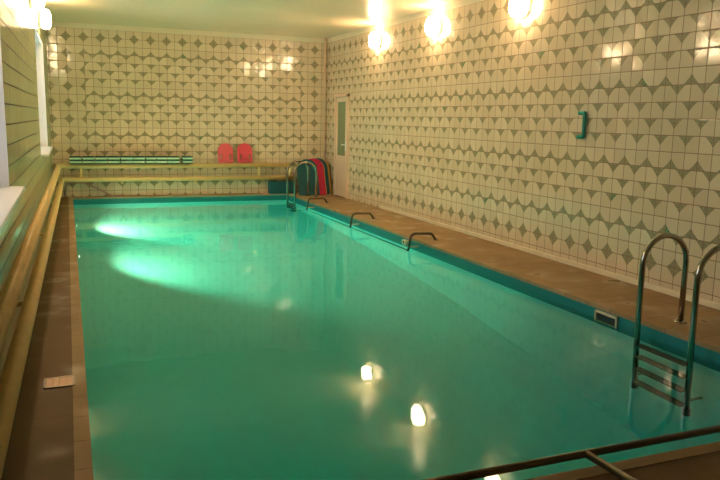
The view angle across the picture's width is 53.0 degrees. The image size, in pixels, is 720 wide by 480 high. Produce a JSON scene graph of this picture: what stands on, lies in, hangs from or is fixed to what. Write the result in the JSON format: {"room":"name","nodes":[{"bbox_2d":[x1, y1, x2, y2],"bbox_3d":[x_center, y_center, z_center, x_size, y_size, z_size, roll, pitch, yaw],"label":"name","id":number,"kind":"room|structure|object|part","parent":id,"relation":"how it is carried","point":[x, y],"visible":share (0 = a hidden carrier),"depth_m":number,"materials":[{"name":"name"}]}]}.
{"room":"indoor swimming pool","nodes":[
{"label":"indoor swimming pool","id":0,"kind":"room"},
{"bbox_2d":[0,0,53,376],"bbox_3d":[-2.820,-1.093,5.869,0.001,3.200,16.202,-2,10,-21],"label":"wall","id":1,"kind":"structure","parent":0,"point":[27,168],"depth_m":6.65,"materials":[{"name":"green wood"}]},
{"bbox_2d":[0,38,24,234],"bbox_3d":[-2.177,-1.006,4.025,0.356,1.715,2.540,-3,10,-22],"label":"window","id":2,"kind":"structure","parent":1,"relation":"in","point":[10,196],"depth_m":5.16,"materials":[{"name":"white paint"}]},
{"bbox_3d":[-2.194,-0.177,4.162,0.356,0.035,2.540,-3,10,-22],"label":"sill","id":3,"kind":"part","parent":2,"relation":"part of","materials":[{"name":"white paint"}]},
{"bbox_2d":[29,0,44,9],"bbox_3d":[-3.846,-2.895,8.593,0.176,0.290,0.290,-3,10,-22],"label":"wall lamp","id":4,"kind":"object","parent":1,"relation":"attached to","point":[37,4],"visible":1,"depth_m":8.53,"materials":[{"name":"white glass"}]},
{"bbox_2d":[34,27,52,156],"bbox_3d":[-4.774,-2.157,10.641,0.326,1.715,2.540,-3,10,-22],"label":"window","id":5,"kind":"structure","parent":1,"relation":"in","point":[46,150],"depth_m":11.71,"materials":[{"name":"white paint"}]},
{"bbox_3d":[-4.791,-1.328,10.779,0.326,0.035,2.540,-3,10,-22],"label":"sill","id":6,"kind":"part","parent":5,"relation":"part of","materials":[{"name":"white paint"}]},
{"bbox_2d":[38,9,50,28],"bbox_3d":[-4.627,-3.243,10.594,0.176,0.290,0.290,-3,10,-22],"label":"wall lamp","id":7,"kind":"object","parent":1,"relation":"attached to","point":[44,16],"visible":0.98,"depth_m":10.49,"materials":[{"name":"white glass"}]},
{"bbox_2d":[0,163,296,479],"bbox_3d":[-0.662,-0.036,6.984,4.861,0.433,16.101,-3,10,-22],"label":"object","id":8,"kind":"object","parent":1,"relation":"attached to","point":[13,371],"visible":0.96,"depth_m":4.87,"materials":[{"name":"paint"}]},
{"bbox_2d":[70,160,81,163],"bbox_3d":[-5.307,-1.462,13.481,0.212,0.066,0.284,-3,10,-21],"label":"float","id":9,"kind":"object","parent":8,"relation":"on","point":[71,161],"visible":0.91,"depth_m":13.35,"materials":[{"name":"plastic"}]},
{"bbox_2d":[69,156,81,159],"bbox_3d":[-5.310,-1.528,13.469,0.212,0.066,0.284,-3,10,-21],"label":"float","id":10,"kind":"object","parent":9,"relation":"on","point":[70,157],"visible":1,"depth_m":13.35,"materials":[{"name":"green plastic"}]},
{"bbox_2d":[82,160,93,163],"bbox_3d":[-5.106,-1.471,13.562,0.207,0.066,0.284,-3,10,-22],"label":"float","id":11,"kind":"object","parent":8,"relation":"on","point":[83,161],"visible":0.92,"depth_m":13.44,"materials":[{"name":"plastic"}]},
{"bbox_2d":[82,156,93,159],"bbox_3d":[-5.104,-1.537,13.551,0.207,0.066,0.284,-3,10,-23],"label":"float","id":12,"kind":"object","parent":11,"relation":"on","point":[83,157],"visible":1,"depth_m":13.44,"materials":[{"name":"green plastic"}]},
{"bbox_2d":[95,160,106,163],"bbox_3d":[-4.900,-1.481,13.643,0.216,0.066,0.284,-3,10,-21],"label":"float","id":13,"kind":"object","parent":8,"relation":"on","point":[96,161],"visible":0.95,"depth_m":13.51,"materials":[{"name":"plastic"}]},
{"bbox_2d":[95,156,106,159],"bbox_3d":[-4.894,-1.547,13.634,0.216,0.066,0.284,-3,10,-22],"label":"float","id":14,"kind":"object","parent":13,"relation":"on","point":[96,157],"visible":1,"depth_m":13.52,"materials":[{"name":"green plastic"}]},
{"bbox_2d":[107,160,119,163],"bbox_3d":[-4.688,-1.490,13.728,0.216,0.066,0.284,-3,10,-21],"label":"float","id":15,"kind":"object","parent":8,"relation":"on","point":[108,161],"visible":0.98,"depth_m":13.60,"materials":[{"name":"plastic"}]},
{"bbox_2d":[107,156,119,159],"bbox_3d":[-4.685,-1.556,13.717,0.216,0.066,0.284,-3,10,-22],"label":"float","id":16,"kind":"object","parent":15,"relation":"on","point":[108,157],"visible":0.99,"depth_m":13.61,"materials":[{"name":"green plastic"}]},
{"bbox_2d":[120,160,132,163],"bbox_3d":[-4.474,-1.500,13.813,0.219,0.066,0.284,-3,10,-22],"label":"float","id":17,"kind":"object","parent":8,"relation":"on","point":[121,161],"visible":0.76,"depth_m":13.69,"materials":[{"name":"plastic"}]},
{"bbox_2d":[120,156,132,159],"bbox_3d":[-4.469,-1.567,13.803,0.219,0.066,0.284,-3,10,-21],"label":"float","id":18,"kind":"object","parent":17,"relation":"on","point":[121,157],"visible":0.97,"depth_m":13.69,"materials":[{"name":"green plastic"}]},
{"bbox_2d":[133,160,144,163],"bbox_3d":[-4.262,-1.510,13.897,0.216,0.066,0.284,-3,10,-22],"label":"float","id":19,"kind":"object","parent":8,"relation":"on","point":[134,161],"visible":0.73,"depth_m":13.77,"materials":[{"name":"plastic"}]},
{"bbox_2d":[132,156,144,159],"bbox_3d":[-4.260,-1.576,13.886,0.216,0.066,0.284,-3,10,-21],"label":"float","id":20,"kind":"object","parent":19,"relation":"on","point":[134,157],"visible":0.9,"depth_m":13.77,"materials":[{"name":"green plastic"}]},
{"bbox_2d":[145,160,155,163],"bbox_3d":[-4.057,-1.520,13.979,0.188,0.066,0.284,-3,10,-21],"label":"float","id":21,"kind":"object","parent":8,"relation":"on","point":[146,161],"visible":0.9,"depth_m":13.85,"materials":[{"name":"plastic"}]},
{"bbox_2d":[145,156,155,159],"bbox_3d":[-4.055,-1.586,13.968,0.188,0.066,0.284,-2,10,-21],"label":"float","id":22,"kind":"object","parent":21,"relation":"on","point":[146,157],"visible":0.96,"depth_m":13.85,"materials":[{"name":"green plastic"}]},
{"bbox_2d":[156,160,167,163],"bbox_3d":[-3.869,-1.528,14.054,0.207,0.066,0.284,-2,10,-21],"label":"float","id":23,"kind":"object","parent":8,"relation":"on","point":[157,161],"visible":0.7,"depth_m":13.92,"materials":[{"name":"plastic"}]},
{"bbox_2d":[156,156,167,159],"bbox_3d":[-3.862,-1.595,14.045,0.207,0.066,0.284,-3,10,-23],"label":"float","id":24,"kind":"object","parent":23,"relation":"on","point":[157,157],"visible":0.85,"depth_m":13.93,"materials":[{"name":"green plastic"}]},
{"bbox_2d":[167,160,179,163],"bbox_3d":[-3.660,-1.538,14.137,0.216,0.066,0.284,-3,10,-21],"label":"float","id":25,"kind":"object","parent":8,"relation":"on","point":[168,161],"visible":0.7,"depth_m":14.01,"materials":[{"name":"plastic"}]},
{"bbox_2d":[167,156,179,159],"bbox_3d":[-3.658,-1.604,14.126,0.216,0.066,0.284,-3,10,-22],"label":"float","id":26,"kind":"object","parent":25,"relation":"on","point":[169,157],"visible":0.79,"depth_m":14.01,"materials":[{"name":"green plastic"}]},
{"bbox_2d":[181,159,192,163],"bbox_3d":[-3.413,-1.549,14.235,0.183,0.066,0.284,-3,10,-22],"label":"float","id":27,"kind":"object","parent":8,"relation":"on","point":[182,161],"visible":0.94,"depth_m":14.11,"materials":[{"name":"green plastic"}]},
{"bbox_2d":[181,156,192,159],"bbox_3d":[-3.409,-1.615,14.225,0.183,0.066,0.284,-3,10,-21],"label":"float","id":28,"kind":"object","parent":27,"relation":"on","point":[182,157],"visible":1,"depth_m":14.11,"materials":[{"name":"green plastic"}]},
{"bbox_2d":[218,143,233,162],"bbox_3d":[-2.708,-1.726,14.542,0.302,0.439,0.122,-3,10,-22],"label":"kickboard","id":29,"kind":"object","parent":8,"relation":"on","point":[225,149],"visible":1,"depth_m":14.52,"materials":[{"name":"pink plastic"}]},
{"bbox_2d":[237,143,252,162],"bbox_3d":[-2.346,-1.742,14.686,0.302,0.439,0.122,-3,10,-22],"label":"kickboard","id":30,"kind":"object","parent":8,"relation":"on","point":[244,149],"visible":1,"depth_m":14.67,"materials":[{"name":"red plastic"}]},
{"bbox_2d":[39,21,326,196],"bbox_3d":[-3.277,-2.502,14.294,5.517,3.200,0.001,-3,10,-22],"label":"wall","id":31,"kind":"structure","parent":0,"point":[115,90],"depth_m":14.17,"materials":[{"name":"tile"}]},
{"bbox_2d":[43,0,458,38],"bbox_3d":[-0.343,-2.851,6.678,6.267,0.100,16.600,-3,10,-22],"label":"ceiling","id":32,"kind":"structure","parent":0,"point":[326,19],"depth_m":11.71,"materials":[{"name":"paint"}]},
{"bbox_2d":[0,192,719,479],"bbox_3d":[-0.496,0.445,7.109,6.017,0.150,16.250,-3,10,-22],"label":"floor","id":33,"kind":"structure","parent":0,"point":[41,441],"depth_m":5.67,"materials":[{"name":"brown tile"}]},
{"bbox_2d":[43,375,74,388],"bbox_3d":[-1.745,0.825,4.191,0.170,0.008,0.170,-3,10,-22],"label":"floor drain","id":34,"kind":"object","parent":33,"relation":"on","point":[65,381],"visible":1,"depth_m":4.18,"materials":[{"name":"brown metal"}]},
{"bbox_2d":[46,376,72,386],"bbox_3d":[-1.745,0.826,4.191,0.142,0.005,0.144,-3,10,-22],"label":"grille","id":35,"kind":"object","parent":34,"relation":"attached to","point":[65,381],"depth_m":4.19,"materials":[{"name":"metal"}]},
{"bbox_2d":[64,182,125,195],"bbox_3d":[-5.044,-0.966,13.740,1.106,0.290,0.042,-3,10,-22],"label":"hose","id":36,"kind":"object","parent":33,"relation":"on","point":[68,182],"visible":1,"depth_m":13.67,"materials":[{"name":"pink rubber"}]},
{"bbox_2d":[268,181,293,193],"bbox_3d":[-1.643,-1.098,15.038,0.520,0.250,0.180,-3,10,-22],"label":"foam block","id":37,"kind":"object","parent":33,"relation":"on","point":[274,187],"visible":0.88,"depth_m":14.95,"materials":[{"name":"teal plastic"}]},
{"bbox_2d":[286,160,316,204],"bbox_3d":[-1.161,-0.669,14.380,0.522,1.820,0.624,-3,10,-22],"label":"pool ladder","id":38,"kind":"object","parent":33,"relation":"attached to","point":[305,163],"visible":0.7,"depth_m":14.16,"materials":[{"name":"silver metal"}]},
{"bbox_3d":[-1.265,-0.730,14.611,0.479,1.780,0.043,-3,10,-22],"label":"rail","id":39,"kind":"part","parent":38,"relation":"part of","materials":[{"name":"silver metal"}]},
{"bbox_2d":[297,159,319,195],"bbox_3d":[-1.069,-1.287,14.821,0.432,0.727,0.296,-3,10,-22],"label":"foam mat","id":40,"kind":"object","parent":33,"relation":"on","point":[301,170],"visible":0.79,"depth_m":14.78,"materials":[{"name":"teal plastic"}]},
{"bbox_2d":[309,158,325,194],"bbox_3d":[-0.934,-1.308,14.924,0.412,0.741,0.302,-3,10,-22],"label":"foam mat","id":41,"kind":"object","parent":33,"relation":"on","point":[321,178],"visible":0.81,"depth_m":14.95,"materials":[{"name":"red plastic"}]},
{"bbox_2d":[315,158,329,193],"bbox_3d":[-0.856,-1.328,15.051,0.412,0.741,0.302,-3,10,-22],"label":"foam mat","id":42,"kind":"object","parent":33,"relation":"on","point":[321,160],"visible":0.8,"depth_m":15.09,"materials":[{"name":"teal plastic"}]},
{"bbox_2d":[323,38,325,159],"bbox_3d":[-0.750,-2.608,15.236,0.040,3.200,0.039,-3,10,-22],"label":"riser pipe","id":43,"kind":"object","parent":33,"relation":"on","point":[324,38],"visible":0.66,"depth_m":15.15,"materials":[{"name":"beige metal"}]},
{"bbox_2d":[324,160,331,193],"bbox_3d":[-0.816,-1.330,15.113,0.392,0.727,0.296,-3,10,-22],"label":"foam mat","id":44,"kind":"object","parent":33,"relation":"on","point":[324,160],"visible":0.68,"depth_m":15.15,"materials":[{"name":"orange plastic"}]},
{"bbox_2d":[73,195,719,363],"bbox_3d":[-1.230,1.228,8.959,4.305,2.270,12.160,-3,10,-22],"label":"basin","id":45,"kind":"object","parent":33,"relation":"in","point":[702,352],"visible":0.1,"depth_m":7.96,"materials":[{"name":"tile"}]},
{"bbox_2d":[306,197,437,249],"bbox_3d":[0.011,-0.297,11.432,0.461,0.312,4.408,-3,10,-22],"label":"pool handrail","id":46,"kind":"object","parent":45,"relation":"attached to","point":[325,200],"visible":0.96,"depth_m":11.28,"materials":[{"name":"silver metal"}]},
{"bbox_2d":[69,193,719,479],"bbox_3d":[-1.207,0.092,8.770,4.305,0.034,12.160,-3,10,-22],"label":"pool edge","id":47,"kind":"structure","parent":45,"relation":"attached to","point":[83,468],"depth_m":5.13,"materials":[{"name":"brown tile"}]},
{"bbox_2d":[73,199,719,479],"bbox_3d":[-1.230,1.221,8.957,4.163,2.094,12.018,-3,10,-22],"label":"pool water","id":48,"kind":"object","parent":45,"relation":"in","point":[260,339],"visible":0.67,"depth_m":5.01,"materials":[{"name":"teal liquid"}]},
{"bbox_2d":[402,239,407,244],"bbox_3d":[0.608,0.028,9.753,0.054,0.060,0.120,-3,10,-22],"label":"fitting","id":49,"kind":"object","parent":45,"relation":"attached to","point":[405,242],"visible":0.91,"depth_m":9.71,"materials":[{"name":"beige plastic"}]},
{"bbox_2d":[594,309,618,325],"bbox_3d":[2.093,0.692,6.142,0.022,0.143,0.280,-3,10,-22],"label":"skimmer","id":50,"kind":"object","parent":45,"relation":"attached to","point":[599,314],"visible":0.55,"depth_m":6.13,"materials":[{"name":"beige plastic"}]},
{"bbox_2d":[424,425,719,479],"bbox_3d":[1.363,1.023,3.160,3.300,0.078,0.534,-3,10,-22],"label":"rail","id":51,"kind":"object","parent":33,"relation":"on","point":[592,454],"visible":1,"depth_m":3.22,"materials":[{"name":"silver metal"}]},
{"bbox_3d":[1.136,1.034,3.070,0.036,0.078,0.498,-3,10,-25],"label":"arm","id":52,"kind":"part","parent":51,"relation":"part of","materials":[{"name":"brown metal"}]},
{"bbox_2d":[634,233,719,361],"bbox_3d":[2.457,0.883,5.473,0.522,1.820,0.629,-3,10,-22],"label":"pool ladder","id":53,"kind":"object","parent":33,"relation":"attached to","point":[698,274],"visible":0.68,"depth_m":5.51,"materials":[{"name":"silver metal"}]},
{"bbox_3d":[2.352,0.822,5.707,0.479,1.780,0.043,-3,10,-22],"label":"rail","id":54,"kind":"part","parent":53,"relation":"part of","materials":[{"name":"silver metal"}]},
{"bbox_3d":[2.546,0.905,5.226,0.479,1.780,0.043,-3,10,-22],"label":"rail","id":55,"kind":"part","parent":53,"relation":"part of","materials":[{"name":"silver metal"}]},
{"bbox_2d":[326,0,719,303],"bbox_3d":[2.292,-1.329,7.904,0.001,3.200,16.200,-3,10,-22],"label":"wall","id":56,"kind":"structure","parent":0,"point":[473,126],"depth_m":8.18,"materials":[{"name":"tile"}]},
{"bbox_2d":[333,94,349,198],"bbox_3d":[-0.391,-1.887,14.474,0.099,2.040,0.770,-3,10,-22],"label":"door","id":57,"kind":"structure","parent":56,"relation":"in","point":[342,105],"depth_m":14.45,"materials":[{"name":"beige paint"}]},
{"bbox_3d":[-0.358,-2.223,14.429,0.014,1.080,0.460,-3,10,-22],"label":"glass","id":58,"kind":"part","parent":57,"relation":"part of","materials":[{"name":"green glass"}]},
{"bbox_2d":[369,32,381,48],"bbox_3d":[0.255,-3.468,12.537,0.176,0.290,0.290,-3,10,-22],"label":"wall lamp","id":59,"kind":"object","parent":56,"relation":"attached to","point":[375,39],"visible":1,"depth_m":12.44,"materials":[{"name":"white glass"}]},
{"bbox_2d":[425,16,441,36],"bbox_3d":[1.062,-3.121,10.547,0.176,0.290,0.290,-3,10,-22],"label":"wall lamp","id":60,"kind":"object","parent":56,"relation":"attached to","point":[433,25],"visible":1,"depth_m":10.46,"materials":[{"name":"white glass"}]},
{"bbox_2d":[509,0,531,17],"bbox_3d":[1.880,-2.771,8.535,0.176,0.290,0.290,-3,10,-22],"label":"wall lamp","id":61,"kind":"object","parent":56,"relation":"attached to","point":[517,8],"visible":1,"depth_m":8.45,"materials":[{"name":"white glass"}]},
{"bbox_2d":[380,205,719,309],"bbox_3d":[2.755,0.437,6.924,0.020,0.055,12.900,-3,10,-22],"label":"baseboard","id":62,"kind":"structure","parent":56,"relation":"attached to","point":[660,289],"depth_m":8.00,"materials":[{"name":"tile"}]},
{"bbox_2d":[576,111,586,138],"bbox_3d":[2.358,-1.224,7.674,0.057,0.297,0.141,-3,10,-22],"label":"handle","id":63,"kind":"object","parent":56,"relation":"attached to","point":[582,135],"visible":1,"depth_m":7.62,"materials":[{"name":"green plastic"}]}
]}

